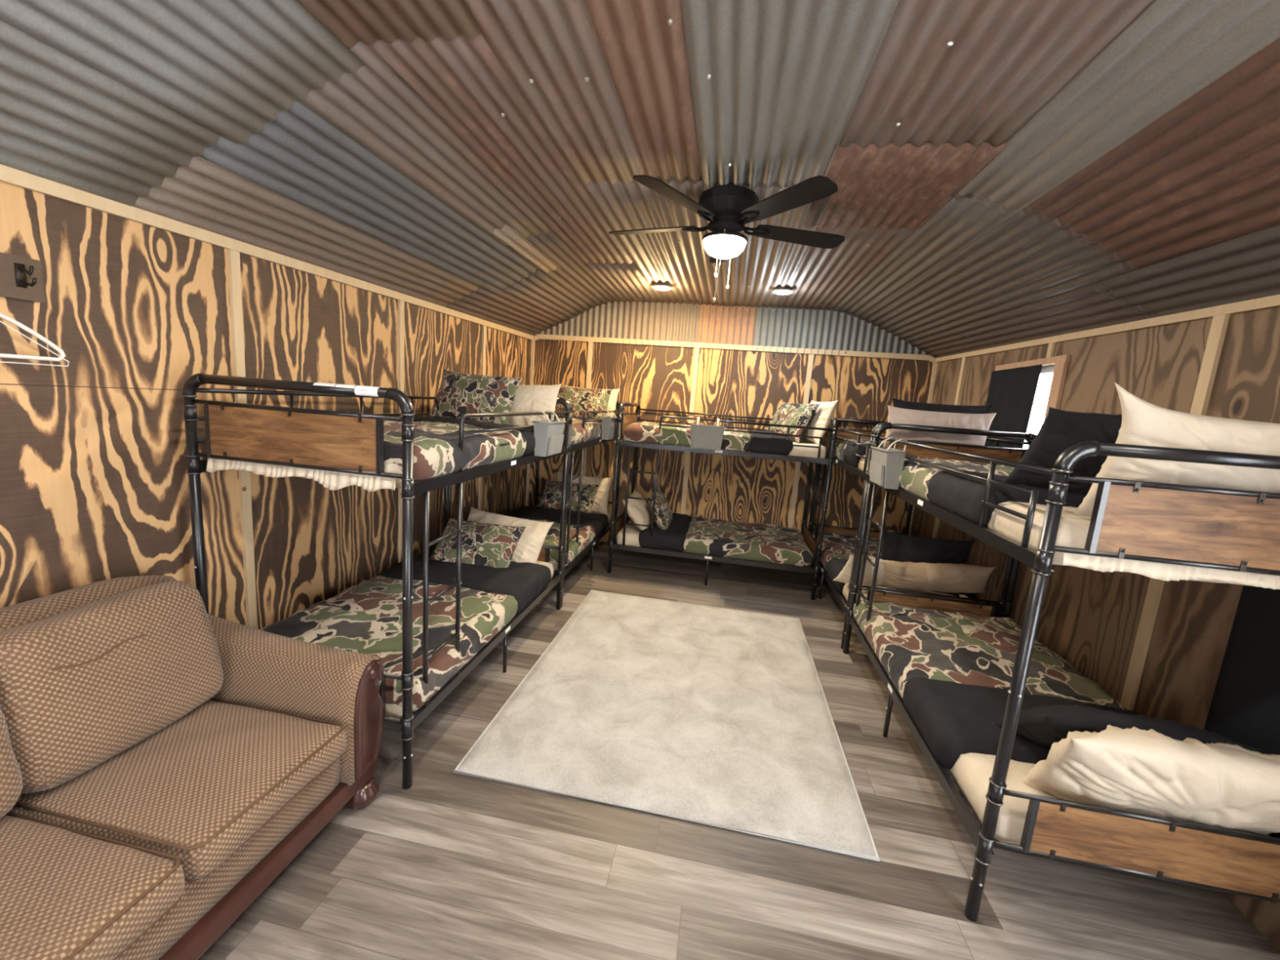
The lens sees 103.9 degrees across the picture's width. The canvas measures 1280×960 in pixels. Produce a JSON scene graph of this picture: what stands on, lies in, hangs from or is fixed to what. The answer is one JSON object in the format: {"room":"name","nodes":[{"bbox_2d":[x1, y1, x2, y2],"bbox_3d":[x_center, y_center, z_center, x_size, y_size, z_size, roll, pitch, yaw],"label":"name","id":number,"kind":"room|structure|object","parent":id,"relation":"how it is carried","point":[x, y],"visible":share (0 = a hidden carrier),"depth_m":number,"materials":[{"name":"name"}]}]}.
{"room":"dormitory","nodes":[
{"label":"dormitory","id":0,"kind":"room"},
{"bbox_2d":[0,181,531,630],"bbox_3d":[-1.975,-0.063,2.765,0.100,2.400,6.950,6,9,9],"label":"wall","id":1,"kind":"structure","parent":0,"point":[95,487],"depth_m":2.15,"materials":[{"name":"brown wood"}]},
{"bbox_2d":[0,252,44,302],"bbox_3d":[-2.046,-0.628,1.419,0.083,0.136,0.560,6,9,9],"label":"coat rack","id":2,"kind":"object","parent":1,"relation":"attached to","point":[20,277],"visible":1,"depth_m":1.64,"materials":[{"name":"brown wood"}]},
{"bbox_2d":[0,312,66,361],"bbox_3d":[-2.013,-0.503,1.508,0.013,0.253,0.424,6,9,9],"label":"hanger","id":3,"kind":"object","parent":2,"relation":"hanging from","point":[33,332],"visible":1,"depth_m":1.64,"materials":[{"name":"white plastic"}]},
{"bbox_2d":[0,320,69,366],"bbox_3d":[-2.007,-0.493,1.508,0.004,0.266,0.432,6,9,9],"label":"wire hanger","id":4,"kind":"object","parent":2,"relation":"hanging from","point":[0,321],"visible":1,"depth_m":1.65,"materials":[{"name":"white metal"}]},
{"bbox_2d":[226,248,257,629],"bbox_3d":[-1.969,0.049,2.501,0.018,2.262,0.044,6,9,9],"label":"trim","id":5,"kind":"structure","parent":1,"relation":"attached to","point":[233,256],"depth_m":2.47,"materials":[{"name":"brown wood"}]},
{"bbox_2d":[0,164,533,339],"bbox_3d":[-1.838,-1.130,2.577,0.020,0.162,6.730,6,9,9],"label":"trim","id":6,"kind":"structure","parent":1,"relation":"attached to","point":[8,175],"depth_m":2.15,"materials":[{"name":"brown wood"}]},
{"bbox_2d":[398,299,404,562],"bbox_3d":[-1.756,-0.132,3.688,0.018,2.283,0.044,6,9,9],"label":"trim","id":7,"kind":"structure","parent":1,"relation":"attached to","point":[401,303],"depth_m":3.58,"materials":[{"name":"brown wood"}]},
{"bbox_2d":[477,324,486,510],"bbox_3d":[-1.543,-0.313,4.876,0.018,2.304,0.044,6,9,9],"label":"trim","id":8,"kind":"structure","parent":1,"relation":"attached to","point":[484,327],"depth_m":4.75,"materials":[{"name":"brown wood"}]},
{"bbox_2d":[0,0,1279,358],"bbox_3d":[0.336,-1.250,2.182,4.633,0.844,6.950,6,9,9],"label":"ceiling","id":9,"kind":"structure","parent":0,"point":[1005,172],"depth_m":1.87,"materials":[{"name":"brown"}]},
{"bbox_2d":[652,284,671,290],"bbox_3d":[0.207,-1.790,4.684,0.188,0.022,0.188,6,9,9],"label":"recessed light","id":10,"kind":"object","parent":9,"relation":"in","point":[662,287],"visible":1,"depth_m":4.64,"materials":[{"name":"white"}]},
{"bbox_2d":[608,174,844,302],"bbox_3d":[0.428,-1.186,2.639,1.278,0.548,1.242,6,9,9],"label":"ceiling fan","id":11,"kind":"object","parent":9,"relation":"hanging from","point":[726,208],"visible":1,"depth_m":2.47,"materials":[{"name":"black metal"}]},
{"bbox_2d":[772,288,793,294],"bbox_3d":[1.281,-1.680,4.495,0.188,0.022,0.188,6,9,9],"label":"recessed light","id":12,"kind":"object","parent":9,"relation":"in","point":[780,291],"visible":1,"depth_m":4.46,"materials":[{"name":"white"}]},
{"bbox_2d":[528,300,934,567],"bbox_3d":[0.845,-0.592,5.688,4.393,2.950,0.123,6,9,9],"label":"wall","id":13,"kind":"structure","parent":0,"point":[730,382],"depth_m":5.58,"materials":[{"name":"brown wood"}]},
{"bbox_2d":[525,339,535,506],"bbox_3d":[-1.329,-0.492,6.035,0.030,2.330,0.030,6,9,9],"label":"trim","id":14,"kind":"structure","parent":13,"relation":"attached to","point":[532,359],"depth_m":5.92,"materials":[{"name":"brown wood"}]},
{"bbox_2d":[582,341,593,475],"bbox_3d":[-0.649,-0.431,5.929,0.052,2.342,0.018,6,9,9],"label":"trim","id":15,"kind":"structure","parent":13,"relation":"attached to","point":[590,344],"depth_m":5.80,"materials":[{"name":"brown wood"}]},
{"bbox_2d":[680,347,699,514],"bbox_3d":[0.549,-0.312,5.732,0.052,2.342,0.018,6,9,9],"label":"trim","id":16,"kind":"structure","parent":13,"relation":"attached to","point":[696,349],"depth_m":5.66,"materials":[{"name":"brown wood"}]},
{"bbox_2d":[533,333,936,363],"bbox_3d":[0.901,-1.453,5.503,4.353,0.077,0.022,6,9,9],"label":"trim","id":17,"kind":"structure","parent":13,"relation":"attached to","point":[722,346],"depth_m":5.46,"materials":[{"name":"brown wood"}]},
{"bbox_2d":[787,353,813,528],"bbox_3d":[1.747,-0.192,5.535,0.052,2.342,0.018,6,9,9],"label":"trim","id":18,"kind":"structure","parent":13,"relation":"attached to","point":[811,357],"depth_m":5.54,"materials":[{"name":"brown wood"}]},
{"bbox_2d":[908,361,937,535],"bbox_3d":[2.956,-0.065,5.332,0.030,2.330,0.030,6,9,9],"label":"trim","id":19,"kind":"structure","parent":13,"relation":"attached to","point":[935,363],"depth_m":5.18,"materials":[{"name":"brown wood"}]},
{"bbox_2d":[198,541,1279,959],"bbox_3d":[0.141,1.379,2.594,4.593,0.080,6.950,6,9,9],"label":"floor","id":20,"kind":"structure","parent":0,"point":[449,865],"depth_m":1.85,"materials":[{"name":"grey wood"}]},
{"bbox_2d":[0,574,384,959],"bbox_3d":[-1.728,0.962,1.092,1.025,0.933,2.197,6,9,9],"label":"sofa","id":21,"kind":"object","parent":20,"relation":"on","point":[164,759],"visible":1,"depth_m":1.53,"materials":[{"name":"brown fabric"}]},
{"bbox_2d":[0,707,22,818],"bbox_3d":[-1.870,0.730,1.100,0.321,0.499,0.619,6,9,9],"label":"cushion","id":22,"kind":"object","parent":21,"relation":"on","point":[11,720],"depth_m":1.36,"materials":[{"name":"brown fabric"}]},
{"bbox_2d":[0,814,184,959],"bbox_3d":[-1.574,1.051,1.094,0.688,0.150,0.606,6,9,9],"label":"seat cushion","id":23,"kind":"object","parent":21,"relation":"on","point":[69,890],"depth_m":1.23,"materials":[{"name":"brown fabric"}]},
{"bbox_2d":[0,580,223,794],"bbox_3d":[-1.767,0.651,1.676,0.320,0.499,0.572,6,9,9],"label":"cushion","id":24,"kind":"object","parent":21,"relation":"on","point":[91,684],"depth_m":1.58,"materials":[{"name":"brown fabric"}]},
{"bbox_2d":[8,699,346,879],"bbox_3d":[-1.472,0.969,1.670,0.689,0.150,0.567,6,9,9],"label":"seat cushion","id":25,"kind":"object","parent":21,"relation":"on","point":[197,788],"depth_m":1.54,"materials":[{"name":"brown fabric"}]},
{"bbox_2d":[180,373,571,789],"bbox_3d":[-1.263,0.301,3.070,1.052,1.692,2.011,6,9,9],"label":"bunk bed","id":26,"kind":"object","parent":20,"relation":"on","point":[350,442],"visible":0.65,"depth_m":2.06,"materials":[{"name":"grey metal"}]},
{"bbox_2d":[205,457,402,491],"bbox_3d":[-1.230,-0.195,2.976,0.949,0.176,1.929,6,9,9],"label":"mattress","id":27,"kind":"object","parent":26,"relation":"on","point":[332,480],"visible":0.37,"depth_m":2.03,"materials":[{"name":"beige fabric"}]},
{"bbox_2d":[428,368,523,424],"bbox_3d":[-1.178,-0.575,3.557,0.627,0.397,0.257,6,9,13],"label":"pillow","id":28,"kind":"object","parent":27,"relation":"on","point":[459,393],"visible":0.82,"depth_m":3.49,"materials":[{"name":"fabric"}]},
{"bbox_2d":[507,383,561,426],"bbox_3d":[-0.915,-0.531,3.695,0.668,0.403,0.230,6,9,9],"label":"pillow","id":29,"kind":"object","parent":27,"relation":"on","point":[527,398],"visible":0.38,"depth_m":3.62,"materials":[{"name":"beige fabric"}]},
{"bbox_2d":[262,549,551,711],"bbox_3d":[-1.315,0.769,3.041,1.059,0.206,1.708,6,9,9],"label":"comforter","id":30,"kind":"object","parent":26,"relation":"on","point":[366,617],"visible":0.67,"depth_m":2.74,"materials":[{"name":"fabric"}]},
{"bbox_2d":[383,416,535,481],"bbox_3d":[-1.258,-0.225,2.777,1.071,0.204,1.487,6,9,9],"label":"comforter","id":31,"kind":"object","parent":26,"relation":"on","point":[437,452],"visible":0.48,"depth_m":2.44,"materials":[{"name":"fabric"}]},
{"bbox_2d":[385,560,553,718],"bbox_3d":[-1.301,0.807,3.148,0.948,0.163,1.898,6,9,9],"label":"mattress","id":32,"kind":"object","parent":26,"relation":"on","point":[393,710],"visible":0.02,"depth_m":2.17,"materials":[{"name":"beige fabric"}]},
{"bbox_2d":[429,517,526,568],"bbox_3d":[-1.216,0.490,3.720,0.648,0.307,0.342,6,9,9],"label":"pillow","id":33,"kind":"object","parent":32,"relation":"on","point":[494,545],"visible":0.74,"depth_m":3.65,"materials":[{"name":"fabric"}]},
{"bbox_2d":[466,506,554,563],"bbox_3d":[-1.083,0.470,3.899,0.745,0.396,0.312,6,9,12],"label":"pillow","id":34,"kind":"object","parent":32,"relation":"on","point":[527,549],"visible":0.41,"depth_m":3.88,"materials":[{"name":"beige fabric"}]},
{"bbox_2d":[532,409,566,457],"bbox_3d":[-0.595,-0.310,3.283,0.124,0.288,0.320,6,9,9],"label":"caddy","id":35,"kind":"object","parent":26,"relation":"attached to","point":[548,436],"visible":1,"depth_m":3.17,"materials":[{"name":"grey fabric"}]},
{"bbox_2d":[448,397,624,608],"bbox_3d":[-0.916,0.022,5.016,1.052,1.692,2.011,6,9,9],"label":"bunk bed","id":36,"kind":"object","parent":20,"relation":"on","point":[582,445],"visible":0.22,"depth_m":4.33,"materials":[{"name":"grey metal"}]},
{"bbox_2d":[502,506,608,568],"bbox_3d":[-0.980,0.499,4.908,1.062,0.210,1.538,6,9,9],"label":"comforter","id":37,"kind":"object","parent":36,"relation":"on","point":[592,525],"visible":0.38,"depth_m":5.04,"materials":[{"name":"fabric"}]},
{"bbox_2d":[534,503,611,570],"bbox_3d":[-0.953,0.527,5.095,0.949,0.164,1.898,6,9,9],"label":"mattress","id":38,"kind":"object","parent":36,"relation":"on","point":[555,566],"visible":0.02,"depth_m":5.73,"materials":[{"name":"beige fabric"}]},
{"bbox_2d":[538,479,599,512],"bbox_3d":[-0.813,0.207,5.635,0.648,0.343,0.305,6,9,9],"label":"pillow","id":39,"kind":"object","parent":38,"relation":"on","point":[552,495],"visible":0.63,"depth_m":5.58,"materials":[{"name":"fabric"}]},
{"bbox_2d":[556,471,613,515],"bbox_3d":[-0.674,0.152,5.828,0.688,0.421,0.221,6,9,9],"label":"pillow","id":40,"kind":"object","parent":38,"relation":"on","point":[600,503],"visible":0.38,"depth_m":5.76,"materials":[{"name":"beige fabric"}]},
{"bbox_2d":[555,414,601,444],"bbox_3d":[-0.912,-0.501,4.698,1.079,0.204,1.445,6,9,9],"label":"comforter","id":41,"kind":"object","parent":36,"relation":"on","point":[579,433],"visible":0.16,"depth_m":4.44,"materials":[{"name":"fabric"}]},
{"bbox_2d":[600,408,617,439],"bbox_3d":[-0.298,-0.549,4.947,0.124,0.288,0.320,6,9,9],"label":"caddy","id":42,"kind":"object","parent":36,"relation":"attached to","point":[609,424],"visible":0.94,"depth_m":4.83,"materials":[{"name":"grey fabric"}]},
{"bbox_3d":[-0.878,-0.483,4.938,0.947,0.163,1.895,6,9,9],"label":"mattress","id":43,"kind":"object","parent":36,"relation":"on","visible":0},
{"bbox_2d":[555,386,613,418],"bbox_3d":[-0.651,-0.829,5.495,0.648,0.388,0.276,6,9,9],"label":"pillow","id":44,"kind":"object","parent":43,"relation":"on","point":[581,400],"visible":0.62,"depth_m":5.43,"materials":[{"name":"fabric"}]},
{"bbox_2d":[564,384,619,416],"bbox_3d":[-0.577,-0.844,5.690,0.668,0.435,0.190,6,9,9],"label":"pillow","id":45,"kind":"object","parent":43,"relation":"on","point":[611,405],"visible":0.1,"depth_m":5.62,"materials":[{"name":"beige fabric"}]},
{"bbox_2d":[453,589,879,861],"bbox_3d":[0.250,1.239,3.229,1.811,0.016,2.305,6,9,9],"label":"area rug","id":46,"kind":"object","parent":20,"relation":"on","point":[717,717],"visible":1,"depth_m":2.66,"materials":[{"name":"beige carpet"}]},
{"bbox_2d":[607,401,838,599],"bbox_3d":[0.804,0.118,5.214,2.011,1.692,1.052,6,9,9],"label":"bunk bed","id":47,"kind":"object","parent":20,"relation":"on","point":[624,420],"visible":0.62,"depth_m":4.78,"materials":[{"name":"grey metal"}]},
{"bbox_2d":[689,417,725,450],"bbox_3d":[0.614,-0.426,4.592,0.320,0.288,0.124,6,9,9],"label":"caddy","id":48,"kind":"object","parent":47,"relation":"attached to","point":[705,437],"visible":1,"depth_m":4.55,"materials":[{"name":"grey fabric"}]},
{"bbox_2d":[623,422,793,455],"bbox_3d":[0.692,-0.456,5.153,1.603,0.211,1.072,6,9,9],"label":"comforter","id":49,"kind":"object","parent":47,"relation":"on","point":[640,432],"visible":0.68,"depth_m":4.68,"materials":[{"name":"fabric"}]},
{"bbox_2d":[616,519,811,567],"bbox_3d":[0.767,0.623,5.294,1.898,0.164,0.949,6,9,9],"label":"mattress","id":50,"kind":"object","parent":47,"relation":"on","point":[632,532],"visible":0.09,"depth_m":4.98,"materials":[{"name":"beige fabric"}]},
{"bbox_2d":[622,489,652,530],"bbox_3d":[-0.009,0.326,5.265,0.286,0.338,0.648,6,9,9],"label":"pillow","id":51,"kind":"object","parent":50,"relation":"on","point":[638,510],"visible":0.83,"depth_m":5.04,"materials":[{"name":"beige fabric"}]},
{"bbox_2d":[648,486,672,529],"bbox_3d":[0.218,0.307,5.263,0.245,0.378,0.628,6,9,9],"label":"pillow","id":52,"kind":"object","parent":50,"relation":"on","point":[663,517],"visible":0.81,"depth_m":5.05,"materials":[{"name":"fabric"}]},
{"bbox_2d":[623,433,826,458],"bbox_3d":[0.841,-0.387,5.134,1.896,0.164,0.948,6,9,9],"label":"mattress","id":53,"kind":"object","parent":47,"relation":"on","point":[797,451],"visible":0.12,"depth_m":4.56,"materials":[{"name":"beige fabric"}]},
{"bbox_2d":[766,401,820,443],"bbox_3d":[1.472,-0.578,4.929,0.244,0.385,0.614,1,9,-20],"label":"pillow","id":54,"kind":"object","parent":53,"relation":"on","point":[788,414],"visible":0.82,"depth_m":4.77,"materials":[{"name":"fabric"}]},
{"bbox_2d":[800,400,838,444],"bbox_3d":[1.697,-0.568,4.873,0.204,0.431,0.652,4,9,0],"label":"pillow","id":55,"kind":"object","parent":53,"relation":"on","point":[823,415],"visible":0.59,"depth_m":4.64,"materials":[{"name":"beige fabric"}]},
{"bbox_2d":[638,512,813,567],"bbox_3d":[0.885,0.585,5.262,1.683,0.202,1.073,6,9,9],"label":"comforter","id":56,"kind":"object","parent":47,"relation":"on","point":[759,542],"visible":0.9,"depth_m":4.86,"materials":[{"name":"fabric"}]},
{"bbox_2d":[807,417,1031,648],"bbox_3d":[2.245,0.337,4.496,1.052,1.692,2.011,6,9,9],"label":"bunk bed","id":57,"kind":"object","parent":20,"relation":"on","point":[849,433],"visible":0.21,"depth_m":3.92,"materials":[{"name":"grey metal"}]},
{"bbox_2d":[834,437,884,467],"bbox_3d":[2.316,-0.244,4.590,1.069,0.204,1.544,6,9,9],"label":"comforter","id":58,"kind":"object","parent":57,"relation":"on","point":[845,451],"visible":0.17,"depth_m":4.21,"materials":[{"name":"fabric"}]},
{"bbox_2d":[857,454,865,470],"bbox_3d":[2.282,-0.168,4.418,0.949,0.164,1.898,6,9,9],"label":"mattress","id":59,"kind":"object","parent":57,"relation":"on","point":[861,464],"visible":0.02,"depth_m":3.88,"materials":[{"name":"beige fabric"}]},
{"bbox_2d":[883,404,996,447],"bbox_3d":[2.093,-0.293,3.562,0.708,0.424,0.185,6,9,9],"label":"pillow","id":60,"kind":"object","parent":59,"relation":"on","point":[895,415],"visible":0.44,"depth_m":3.48,"materials":[{"name":"beige fabric"}]},
{"bbox_2d":[892,397,992,413],"bbox_3d":[2.159,-0.356,3.677,0.670,0.441,0.182,6,9,11],"label":"pillow","id":61,"kind":"object","parent":59,"relation":"on","point":[898,403],"visible":0.1,"depth_m":3.59,"materials":[{"name":"black fabric"}]},
{"bbox_2d":[811,531,974,598],"bbox_3d":[2.239,0.767,4.725,1.059,0.208,1.588,6,9,9],"label":"comforter","id":62,"kind":"object","parent":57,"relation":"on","point":[837,548],"visible":0.25,"depth_m":4.72,"materials":[{"name":"fabric"}]},
{"bbox_2d":[841,583,969,602],"bbox_3d":[2.207,0.842,4.574,0.948,0.164,1.897,6,9,9],"label":"mattress","id":63,"kind":"object","parent":57,"relation":"on","point":[845,591],"visible":0.02,"depth_m":3.90,"materials":[{"name":"beige fabric"}]},
{"bbox_2d":[832,555,911,591],"bbox_3d":[1.854,0.731,3.847,0.650,0.346,0.260,5,9,5],"label":"pillow","id":64,"kind":"object","parent":63,"relation":"on","point":[844,576],"visible":0.26,"depth_m":3.78,"materials":[{"name":"beige fabric"}]},
{"bbox_2d":[880,530,976,596],"bbox_3d":[2.145,0.639,3.826,0.648,0.481,0.200,6,9,9],"label":"pillow","id":65,"kind":"object","parent":63,"relation":"on","point":[895,547],"visible":0.48,"depth_m":3.73,"materials":[{"name":"black fabric"}]},
{"bbox_2d":[877,561,997,593],"bbox_3d":[2.155,0.714,3.677,0.766,0.316,0.213,6,9,13],"label":"pillow","id":66,"kind":"object","parent":63,"relation":"on","point":[908,575],"visible":1,"depth_m":3.60,"materials":[{"name":"beige fabric"}]},
{"bbox_2d":[842,422,1279,921],"bbox_3d":[1.892,0.621,2.517,1.052,1.692,2.011,6,9,9],"label":"bunk bed","id":67,"kind":"object","parent":20,"relation":"on","point":[1235,530],"visible":0.77,"depth_m":1.61,"materials":[{"name":"grey metal"}]},
{"bbox_2d":[869,436,907,489],"bbox_3d":[1.468,-0.110,2.980,0.124,0.288,0.320,6,9,9],"label":"caddy","id":68,"kind":"object","parent":67,"relation":"attached to","point":[886,464],"visible":0.99,"depth_m":2.87,"materials":[{"name":"grey plastic"}]},
{"bbox_2d":[898,453,1086,527],"bbox_3d":[1.966,0.040,2.602,1.062,0.207,1.542,6,9,9],"label":"comforter","id":69,"kind":"object","parent":67,"relation":"on","point":[962,495],"visible":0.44,"depth_m":2.24,"materials":[{"name":"fabric"}]},
{"bbox_2d":[853,600,1140,769],"bbox_3d":[1.883,1.053,2.733,1.068,0.208,1.604,6,9,9],"label":"comforter","id":70,"kind":"object","parent":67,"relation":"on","point":[952,672],"visible":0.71,"depth_m":2.57,"materials":[{"name":"fabric"}]},
{"bbox_2d":[995,704,1266,751],"bbox_3d":[1.800,0.981,1.930,0.668,0.292,0.356,6,9,9],"label":"pillow","id":71,"kind":"object","parent":70,"relation":"on","point":[1048,725],"visible":0.5,"depth_m":1.80,"materials":[{"name":"black fabric"}]},
{"bbox_2d":[947,752,1269,844],"bbox_3d":[1.853,1.126,2.596,0.947,0.163,1.897,6,9,9],"label":"mattress","id":72,"kind":"object","parent":67,"relation":"on","point":[971,771],"visible":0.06,"depth_m":1.87,"materials":[{"name":"beige fabric"}]},
{"bbox_2d":[1021,724,1279,835],"bbox_3d":[1.819,1.016,1.688,0.851,0.408,0.317,6,9,13],"label":"pillow","id":73,"kind":"object","parent":72,"relation":"on","point":[1233,787],"visible":0.88,"depth_m":1.59,"materials":[{"name":"beige fabric"}]},
{"bbox_2d":[986,501,1279,589],"bbox_3d":[1.926,0.118,2.423,0.948,0.163,1.924,6,9,9],"label":"mattress","id":74,"kind":"object","parent":67,"relation":"on","point":[1073,530],"visible":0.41,"depth_m":1.57,"materials":[{"name":"beige fabric"}]},
{"bbox_2d":[1004,406,1121,494],"bbox_3d":[1.736,-0.072,1.892,0.568,0.362,0.286,6,9,9],"label":"pillow","id":75,"kind":"object","parent":74,"relation":"on","point":[1060,430],"visible":0.27,"depth_m":1.81,"materials":[{"name":"black fabric"}]},
{"bbox_2d":[1072,382,1279,516],"bbox_3d":[1.904,0.002,1.595,0.954,0.550,0.248,5,9,8],"label":"pillow","id":76,"kind":"object","parent":74,"relation":"on","point":[1144,423],"visible":0.53,"depth_m":1.53,"materials":[{"name":"beige fabric"}]},
{"bbox_2d":[910,306,1279,950],"bbox_3d":[2.438,0.377,2.041,0.100,2.400,6.950,6,9,9],"label":"wall","id":77,"kind":"structure","parent":0,"point":[1089,618],"depth_m":2.45,"materials":[{"name":"brown wood"}]},
{"bbox_2d":[932,357,967,538],"bbox_3d":[2.849,0.033,4.707,0.018,2.315,0.056,6,9,9],"label":"trim","id":78,"kind":"structure","parent":77,"relation":"attached to","point":[964,359],"depth_m":4.56,"materials":[{"name":"brown wood"}]},
{"bbox_2d":[984,364,1042,448],"bbox_3d":[2.716,-0.421,3.737,0.015,0.810,0.654,6,9,9],"label":"curtain","id":79,"kind":"object","parent":77,"relation":"hanging from","point":[1011,393],"visible":0.62,"depth_m":3.65,"materials":[{"name":"black fabric"}]},
{"bbox_2d":[995,354,1071,370],"bbox_3d":[2.740,-0.817,3.537,0.022,0.045,0.855,6,9,9],"label":"trim","id":80,"kind":"structure","parent":77,"relation":"attached to","point":[1063,358],"depth_m":3.40,"materials":[{"name":"beige wood"}]},
{"bbox_2d":[1022,365,1054,448],"bbox_3d":[2.783,-0.434,3.622,0.050,0.720,0.720,6,9,9],"label":"window","id":81,"kind":"structure","parent":77,"relation":"in","point":[1037,416],"depth_m":3.46,"materials":[{"name":"white glass"}]},
{"bbox_2d":[1045,342,1055,357],"bbox_3d":[2.708,-0.854,3.304,0.018,0.096,0.044,6,9,9],"label":"trim","id":82,"kind":"structure","parent":77,"relation":"attached to","point":[1051,349],"depth_m":3.29,"materials":[{"name":"brown wood"}]},
{"bbox_2d":[1044,362,1068,420],"bbox_3d":[2.645,-0.351,3.240,0.022,0.795,0.093,6,9,9],"label":"trim","id":83,"kind":"structure","parent":77,"relation":"attached to","point":[1060,368],"depth_m":3.18,"materials":[{"name":"beige wood"}]},
{"bbox_2d":[935,294,1279,361],"bbox_3d":[2.455,-0.686,1.875,0.020,0.206,6.730,6,9,9],"label":"trim","id":84,"kind":"structure","parent":77,"relation":"attached to","point":[1272,301],"depth_m":2.55,"materials":[{"name":"brown wood"}]},
{"bbox_2d":[1120,314,1230,711],"bbox_3d":[2.423,0.403,2.333,0.018,2.258,0.056,6,9,9],"label":"trim","id":85,"kind":"structure","parent":77,"relation":"attached to","point":[1220,323],"depth_m":2.33,"materials":[{"name":"brown wood"}]},
{"bbox_2d":[1204,585,1279,838],"bbox_3d":[2.262,0.832,1.615,0.013,0.910,0.830,6,9,9],"label":"curtain","id":86,"kind":"object","parent":77,"relation":"hanging from","point":[1244,708],"visible":0.59,"depth_m":1.90,"materials":[{"name":"black fabric"}]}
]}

